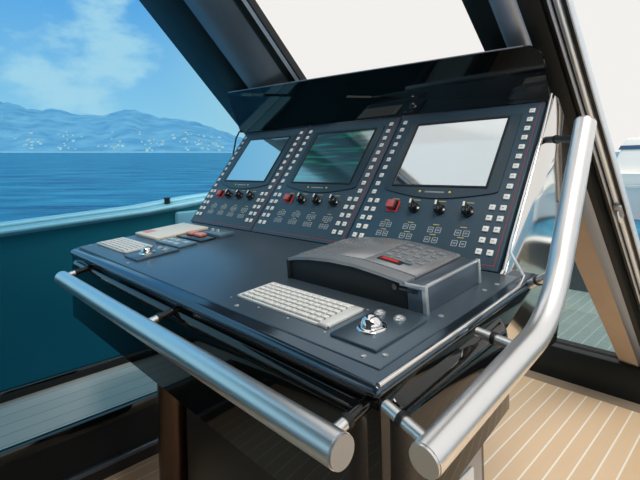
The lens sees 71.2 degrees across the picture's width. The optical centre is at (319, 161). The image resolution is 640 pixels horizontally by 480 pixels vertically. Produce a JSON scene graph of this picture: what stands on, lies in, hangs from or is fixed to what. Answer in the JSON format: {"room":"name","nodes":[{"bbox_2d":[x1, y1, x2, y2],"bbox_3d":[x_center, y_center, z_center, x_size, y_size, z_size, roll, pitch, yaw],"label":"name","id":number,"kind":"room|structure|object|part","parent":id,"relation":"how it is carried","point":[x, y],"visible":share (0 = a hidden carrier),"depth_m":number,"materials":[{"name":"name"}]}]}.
{"room":"control cabin","nodes":[
{"label":"control cabin","id":0,"kind":"room"},
{"bbox_2d":[0,362,157,479],"bbox_3d":[-1.294,1.110,1.504,4.960,0.284,0.400,-1,0,-44],"label":"deck","id":1,"kind":"structure","parent":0,"point":[76,429],"depth_m":1.72,"materials":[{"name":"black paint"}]},
{"bbox_2d":[0,354,129,403],"bbox_3d":[-1.500,-0.492,1.635,4.900,2.942,0.030,-1,0,-44],"label":"trim","id":2,"kind":"structure","parent":1,"relation":"in","point":[25,389],"depth_m":1.94,"materials":[{"name":"black metal"}]},
{"bbox_3d":[-1.199,1.174,1.405,4.960,0.021,0.072,-1,0,-44],"label":"rail","id":3,"kind":"part","parent":1,"relation":"part of","materials":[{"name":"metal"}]},
{"bbox_2d":[80,443,158,479],"bbox_3d":[-1.201,1.218,1.408,4.960,0.064,0.064,-1,0,-44],"label":"baseboard","id":4,"kind":"structure","parent":1,"relation":"attached to","point":[102,474],"depth_m":1.77,"materials":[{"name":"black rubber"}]},
{"bbox_2d":[524,370,639,412],"bbox_3d":[2.046,1.169,1.533,0.085,0.041,4.240,-1,0,-44],"label":"trim","id":5,"kind":"structure","parent":1,"relation":"attached to","point":[635,407],"depth_m":2.27,"materials":[{"name":"brown wood"}]},
{"bbox_2d":[139,0,306,134],"bbox_3d":[-0.365,-0.388,2.199,2.927,3.130,0.710,-1,0,-44],"label":"pillar","id":6,"kind":"structure","parent":0,"point":[231,45],"depth_m":2.01,"materials":[{"name":"black metal"}]},
{"bbox_3d":[-0.449,-0.388,2.289,0.462,4.200,0.082,-1,43,46],"label":"casing","id":7,"kind":"part","parent":6,"relation":"part of","materials":[{"name":"black paint"}]},
{"bbox_2d":[104,376,639,479],"bbox_3d":[-0.039,1.221,-0.453,5.675,0.040,4.240,-1,0,-44],"label":"floor","id":8,"kind":"structure","parent":0,"point":[547,431],"depth_m":1.88,"materials":[{"name":"brown wood"}]},
{"bbox_2d":[70,45,569,479],"bbox_3d":[-0.091,0.422,1.503,1.012,1.560,1.579,-1,0,-44],"label":"console","id":9,"kind":"object","parent":8,"relation":"on","point":[203,435],"depth_m":1.06,"materials":[{"name":"black paint"}]},
{"bbox_2d":[96,237,155,254],"bbox_3d":[-0.720,0.304,1.636,0.121,0.015,0.301,-1,0,-44],"label":"keyboard","id":10,"kind":"object","parent":9,"relation":"on","point":[124,245],"visible":0.99,"depth_m":1.61,"materials":[{"name":"white plastic"}]},
{"bbox_2d":[125,246,178,260],"bbox_3d":[-0.549,0.291,1.462,0.142,0.034,0.100,-1,0,-44],"label":"trackball","id":11,"kind":"object","parent":9,"relation":"on","point":[147,252],"visible":1,"depth_m":1.44,"materials":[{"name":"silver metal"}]},
{"bbox_2d":[135,223,207,239],"bbox_3d":[-0.602,0.282,1.815,0.212,0.027,0.215,-1,0,-44],"label":"pad","id":12,"kind":"object","parent":9,"relation":"on","point":[164,232],"visible":0.9,"depth_m":1.79,"materials":[{"name":"beige plastic"}]},
{"bbox_2d":[156,237,196,247],"bbox_3d":[-0.516,0.289,1.600,0.070,0.012,0.186,-1,0,-44],"label":"panel","id":13,"kind":"object","parent":9,"relation":"on","point":[175,242],"visible":1,"depth_m":1.58,"materials":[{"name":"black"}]},
{"bbox_2d":[176,230,215,241],"bbox_3d":[-0.466,0.276,1.669,0.060,0.021,0.196,-1,0,-44],"label":"plate","id":14,"kind":"object","parent":9,"relation":"on","point":[193,235],"visible":1,"depth_m":1.65,"materials":[{"name":"black"}]},
{"bbox_3d":[-0.386,0.267,1.692,0.062,0.024,0.128,-1,0,-44],"label":"socket strip","id":15,"kind":"part","parent":9,"relation":"part of","materials":[{"name":"grey plastic"}]},
{"bbox_3d":[-0.418,0.445,1.130,0.022,0.200,1.404,-1,0,-44],"label":"panel","id":16,"kind":"part","parent":9,"relation":"part of","materials":[{"name":"black paint"}]},
{"bbox_3d":[-0.134,0.854,1.206,0.240,0.700,0.490,-1,0,-44],"label":"pedestal panel","id":17,"kind":"part","parent":9,"relation":"part of","materials":[{"name":"brown wood"}]},
{"bbox_2d":[232,130,240,154],"bbox_3d":[-0.427,-0.089,2.271,0.040,0.157,0.084,-1,0,33],"label":"cable","id":18,"kind":"object","parent":9,"relation":"attached to","point":[240,130],"visible":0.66,"depth_m":2.29,"materials":[{"name":"black rubber"}]},
{"bbox_2d":[191,125,310,231],"bbox_3d":[-0.314,0.061,2.000,0.339,0.428,0.478,-1,0,-44],"label":"display panel","id":19,"kind":"object","parent":9,"relation":"on","point":[244,187],"visible":0.98,"depth_m":1.96,"materials":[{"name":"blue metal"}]},
{"bbox_2d":[216,190,224,197],"bbox_3d":[-0.453,0.147,2.029,0.032,0.036,0.041,-1,0,-44],"label":"button","id":20,"kind":"object","parent":19,"relation":"attached to","point":[220,193],"depth_m":2.02,"materials":[{"name":"red plastic"}]},
{"bbox_3d":[-0.404,0.144,1.971,0.033,0.033,0.020,-10,-44,41],"label":"knob","id":21,"kind":"part","parent":19,"relation":"part of","materials":[{"name":"black plastic"}]},
{"bbox_3d":[-0.347,0.143,1.911,0.033,0.033,0.020,-10,-44,41],"label":"knob","id":22,"kind":"part","parent":19,"relation":"part of","materials":[{"name":"black plastic"}]},
{"bbox_3d":[-0.291,0.142,1.852,0.033,0.033,0.020,-10,-44,41],"label":"knob","id":23,"kind":"part","parent":19,"relation":"part of","materials":[{"name":"black plastic"}]},
{"bbox_3d":[-0.237,0.288,1.323,0.479,0.043,1.436,-1,0,-44],"label":"desk plate","id":24,"kind":"part","parent":9,"relation":"part of","materials":[{"name":"black metal"}]},
{"bbox_2d":[230,282,368,332],"bbox_3d":[-0.052,0.289,0.919,0.121,0.015,0.301,-1,0,-44],"label":"keyboard","id":25,"kind":"object","parent":9,"relation":"on","point":[318,310],"visible":1,"depth_m":0.89,"materials":[{"name":"white plastic"}]},
{"bbox_2d":[252,116,402,244],"bbox_3d":[0.019,0.053,1.649,0.339,0.428,0.478,-1,0,-44],"label":"display panel","id":26,"kind":"object","parent":9,"relation":"on","point":[319,197],"visible":0.99,"depth_m":1.60,"materials":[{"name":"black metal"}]},
{"bbox_2d":[283,194,294,203],"bbox_3d":[-0.120,0.139,1.679,0.032,0.036,0.041,-1,0,-44],"label":"button","id":27,"kind":"object","parent":26,"relation":"attached to","point":[288,198],"depth_m":1.67,"materials":[{"name":"red plastic"}]},
{"bbox_3d":[-0.070,0.136,1.620,0.033,0.033,0.020,-10,-44,41],"label":"knob","id":28,"kind":"part","parent":26,"relation":"part of","materials":[{"name":"black plastic"}]},
{"bbox_3d":[-0.013,0.135,1.561,0.033,0.033,0.020,-10,-44,41],"label":"knob","id":29,"kind":"part","parent":26,"relation":"part of","materials":[{"name":"black plastic"}]},
{"bbox_3d":[0.043,0.134,1.502,0.033,0.033,0.020,-10,-44,41],"label":"knob","id":30,"kind":"part","parent":26,"relation":"part of","materials":[{"name":"black plastic"}]},
{"bbox_2d":[54,116,616,479],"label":"handrail","id":31,"kind":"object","parent":9,"relation":"attached to","point":[575,346],"depth_m":0.69,"materials":[{"name":"silver metal"}]},
{"bbox_2d":[78,265,91,273],"bbox_3d":[-0.781,0.358,1.486,0.049,0.025,0.017,-1,0,-44],"label":"bracket","id":32,"kind":"object","parent":31,"relation":"attached to","point":[87,268],"depth_m":1.48,"materials":[{"name":"silver metal"}]},
{"bbox_2d":[161,305,178,319],"bbox_3d":[-0.345,0.348,1.028,0.049,0.025,0.017,-1,0,-44],"label":"bracket","id":33,"kind":"object","parent":31,"relation":"attached to","point":[170,312],"depth_m":1.02,"materials":[{"name":"metal"}]},
{"bbox_3d":[-0.379,0.361,1.017,0.114,0.050,1.254,-1,0,-44],"label":"grab rail","id":34,"kind":"part","parent":31,"relation":"part of","materials":[{"name":"silver metal"}]},
{"bbox_2d":[347,395,373,422],"bbox_3d":[0.054,0.338,0.609,0.049,0.025,0.017,-1,0,-44],"label":"bracket","id":35,"kind":"object","parent":31,"relation":"attached to","point":[366,403],"depth_m":0.60,"materials":[{"name":"black metal"}]},
{"bbox_3d":[0.389,0.133,0.831,0.166,0.450,0.849,-1,0,40],"label":"grab rail","id":36,"kind":"part","parent":31,"relation":"part of","materials":[{"name":"silver metal"}]},
{"bbox_2d":[330,306,426,352],"bbox_3d":[0.102,0.276,0.767,0.142,0.034,0.100,-1,0,-44],"label":"trackball","id":37,"kind":"object","parent":9,"relation":"on","point":[374,331],"visible":1,"depth_m":0.75,"materials":[{"name":"silver metal"}]},
{"bbox_2d":[286,237,481,314],"bbox_3d":[0.130,0.236,1.018,0.214,0.087,0.394,-1,0,-44],"label":"control panel","id":38,"kind":"object","parent":9,"relation":"on","point":[410,275],"visible":1,"depth_m":0.93,"materials":[{"name":"grey plastic"}]},
{"bbox_3d":[0.082,0.212,1.088,0.172,0.025,0.215,-8,4,-43],"label":"lid","id":39,"kind":"part","parent":38,"relation":"part of","materials":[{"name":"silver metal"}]},
{"bbox_2d":[228,45,549,132],"bbox_3d":[0.080,-0.258,1.736,0.092,0.209,1.501,-1,0,-44],"label":"hood","id":40,"kind":"object","parent":9,"relation":"attached to","point":[518,74],"depth_m":1.53,"materials":[{"name":"black plastic"}]},
{"bbox_2d":[348,101,546,272],"bbox_3d":[0.353,0.045,1.299,0.339,0.428,0.478,-1,0,-44],"label":"display panel","id":41,"kind":"object","parent":9,"relation":"on","point":[454,181],"visible":0.98,"depth_m":1.25,"materials":[{"name":"black plastic"}]},
{"bbox_2d":[385,199,400,211],"bbox_3d":[0.214,0.131,1.328,0.032,0.036,0.041,-1,0,-44],"label":"button","id":42,"kind":"object","parent":41,"relation":"attached to","point":[391,205],"depth_m":1.32,"materials":[{"name":"red plastic"}]},
{"bbox_3d":[0.264,0.128,1.270,0.033,0.033,0.020,-10,-44,41],"label":"knob","id":43,"kind":"part","parent":41,"relation":"part of","materials":[{"name":"black plastic"}]},
{"bbox_3d":[0.320,0.127,1.210,0.033,0.033,0.020,-10,-44,41],"label":"knob","id":44,"kind":"part","parent":41,"relation":"part of","materials":[{"name":"black plastic"}]},
{"bbox_3d":[0.377,0.125,1.151,0.033,0.033,0.020,-10,-44,41],"label":"knob","id":45,"kind":"part","parent":41,"relation":"part of","materials":[{"name":"black plastic"}]},
{"bbox_3d":[0.229,0.414,0.736,0.352,0.225,0.028,-1,0,-44],"label":"panel","id":46,"kind":"part","parent":9,"relation":"part of","materials":[{"name":"black paint"}]},
{"bbox_3d":[0.367,0.058,0.906,0.049,0.478,0.847,-1,0,41],"label":"edge trim","id":47,"kind":"part","parent":9,"relation":"part of","materials":[{"name":"silver metal"}]},
{"bbox_3d":[0.232,0.840,0.768,0.215,0.670,0.004,-1,0,-44],"label":"leg plate","id":48,"kind":"part","parent":9,"relation":"part of","materials":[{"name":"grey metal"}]},
{"bbox_3d":[0.156,0.846,0.855,0.255,0.700,0.228,-1,0,-44],"label":"pedestal leg","id":49,"kind":"part","parent":9,"relation":"part of","materials":[{"name":"black paint"}]},
{"bbox_3d":[0.554,0.154,1.140,0.570,0.666,0.012,-1,0,-44],"label":"plate","id":50,"kind":"part","parent":9,"relation":"part of","materials":[{"name":"metal"}]},
{"bbox_2d":[462,0,639,366],"bbox_3d":[0.532,-0.463,1.201,2.848,3.025,0.341,-1,0,-41],"label":"pillar","id":51,"kind":"structure","parent":0,"point":[607,255],"depth_m":1.44,"materials":[{"name":"beige metal"}]},
{"bbox_3d":[0.216,-0.819,1.035,0.282,3.080,0.065,-1,43,46],"label":"casing","id":52,"kind":"part","parent":51,"relation":"part of","materials":[{"name":"black paint"}]},
{"bbox_2d":[613,204,624,222],"bbox_3d":[1.030,0.179,1.539,0.048,0.066,0.024,-1,0,-44],"label":"latch","id":53,"kind":"object","parent":51,"relation":"attached to","point":[618,209],"depth_m":1.53,"materials":[{"name":"grey metal"}]},
{"bbox_3d":[1.027,0.191,1.537,0.025,0.041,0.014,-1,0,-20],"label":"lever","id":54,"kind":"part","parent":53,"relation":"part of","materials":[{"name":"silver metal"}]},
{"bbox_2d":[529,338,639,403],"bbox_3d":[2.001,1.085,1.741,0.140,0.212,4.600,-1,0,-44],"label":"wall","id":55,"kind":"structure","parent":0,"point":[592,370],"depth_m":2.30,"materials":[{"name":"black paint"}]},
{"label":"outside","id":56,"kind":"structure","parent":0,"visible":0},
{"bbox_2d":[0,152,639,240],"bbox_3d":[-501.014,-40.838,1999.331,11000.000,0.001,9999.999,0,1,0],"label":"sea","id":57,"kind":"structure","parent":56,"point":[32,185],"depth_m":46.56,"materials":[{"name":"liquid"}]},
{"bbox_2d":[0,152,232,152],"bbox_3d":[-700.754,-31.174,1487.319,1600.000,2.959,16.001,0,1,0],"label":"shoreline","id":58,"kind":"structure","parent":57,"relation":"on","point":[0,152],"depth_m":1479.23,"materials":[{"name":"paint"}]},
{"bbox_2d":[617,136,639,219],"bbox_3d":[21.266,0.277,14.370,5.400,4.400,21.500,-1,0,-44],"label":"motor yacht","id":59,"kind":"object","parent":57,"relation":"on","point":[628,159],"visible":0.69,"depth_m":19.68,"materials":[{"name":"white plastic"}]},
{"bbox_3d":[18.064,0.966,14.413,0.200,0.080,16.000,-1,0,-44],"label":"rub rail","id":60,"kind":"part","parent":59,"relation":"part of","materials":[{"name":"white"}]},
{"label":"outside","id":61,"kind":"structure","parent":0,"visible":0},
{"bbox_2d":[0,102,242,151],"bbox_3d":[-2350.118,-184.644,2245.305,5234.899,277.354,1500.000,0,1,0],"label":"hill","id":62,"kind":"structure","parent":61,"point":[17,121],"depth_m":1934.47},
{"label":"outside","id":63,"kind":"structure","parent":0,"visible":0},
{"bbox_2d":[557,289,614,351],"bbox_3d":[2.667,1.055,2.100,1.280,0.040,7.800,-1,0,-44],"label":"foredeck","id":64,"kind":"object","parent":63,"point":[580,322],"depth_m":2.91,"materials":[{"name":"beige wood"}]},
{"bbox_2d":[569,261,588,292],"bbox_3d":[3.312,0.904,2.441,0.210,0.430,7.400,-1,0,-44],"label":"bulwark","id":65,"kind":"object","parent":64,"relation":"on","point":[577,283],"depth_m":3.63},
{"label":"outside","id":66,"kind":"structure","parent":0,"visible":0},
{"bbox_3d":[-1.618,1.540,2.028,5.600,0.040,0.780,-1,0,-44],"label":"deck","id":67,"kind":"object","parent":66,"visible":0},
{"bbox_2d":[0,192,208,390],"bbox_3d":[-1.617,1.002,2.739,6.601,1.676,0.370,-1,0,-44],"label":"bulwark","id":68,"kind":"object","parent":67,"relation":"on","point":[41,337],"visible":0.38,"depth_m":2.62,"materials":[{"name":"teal paint"}]},
{"bbox_3d":[-1.541,0.319,2.641,6.601,0.278,0.027,-1,0,-44],"label":"bright rail","id":69,"kind":"part","parent":68,"relation":"part of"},
{"bbox_3d":[-1.638,0.299,2.742,6.601,0.270,0.019,-1,0,-44],"label":"bright rail","id":70,"kind":"part","parent":68,"relation":"part of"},
{"bbox_2d":[163,197,169,203],"bbox_3d":[-1.103,0.280,3.224,0.055,0.045,0.056,-1,0,-44],"label":"cleat","id":71,"kind":"object","parent":68,"relation":"attached to","point":[166,199],"visible":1,"depth_m":3.21,"materials":[{"name":"black metal"}]}
]}

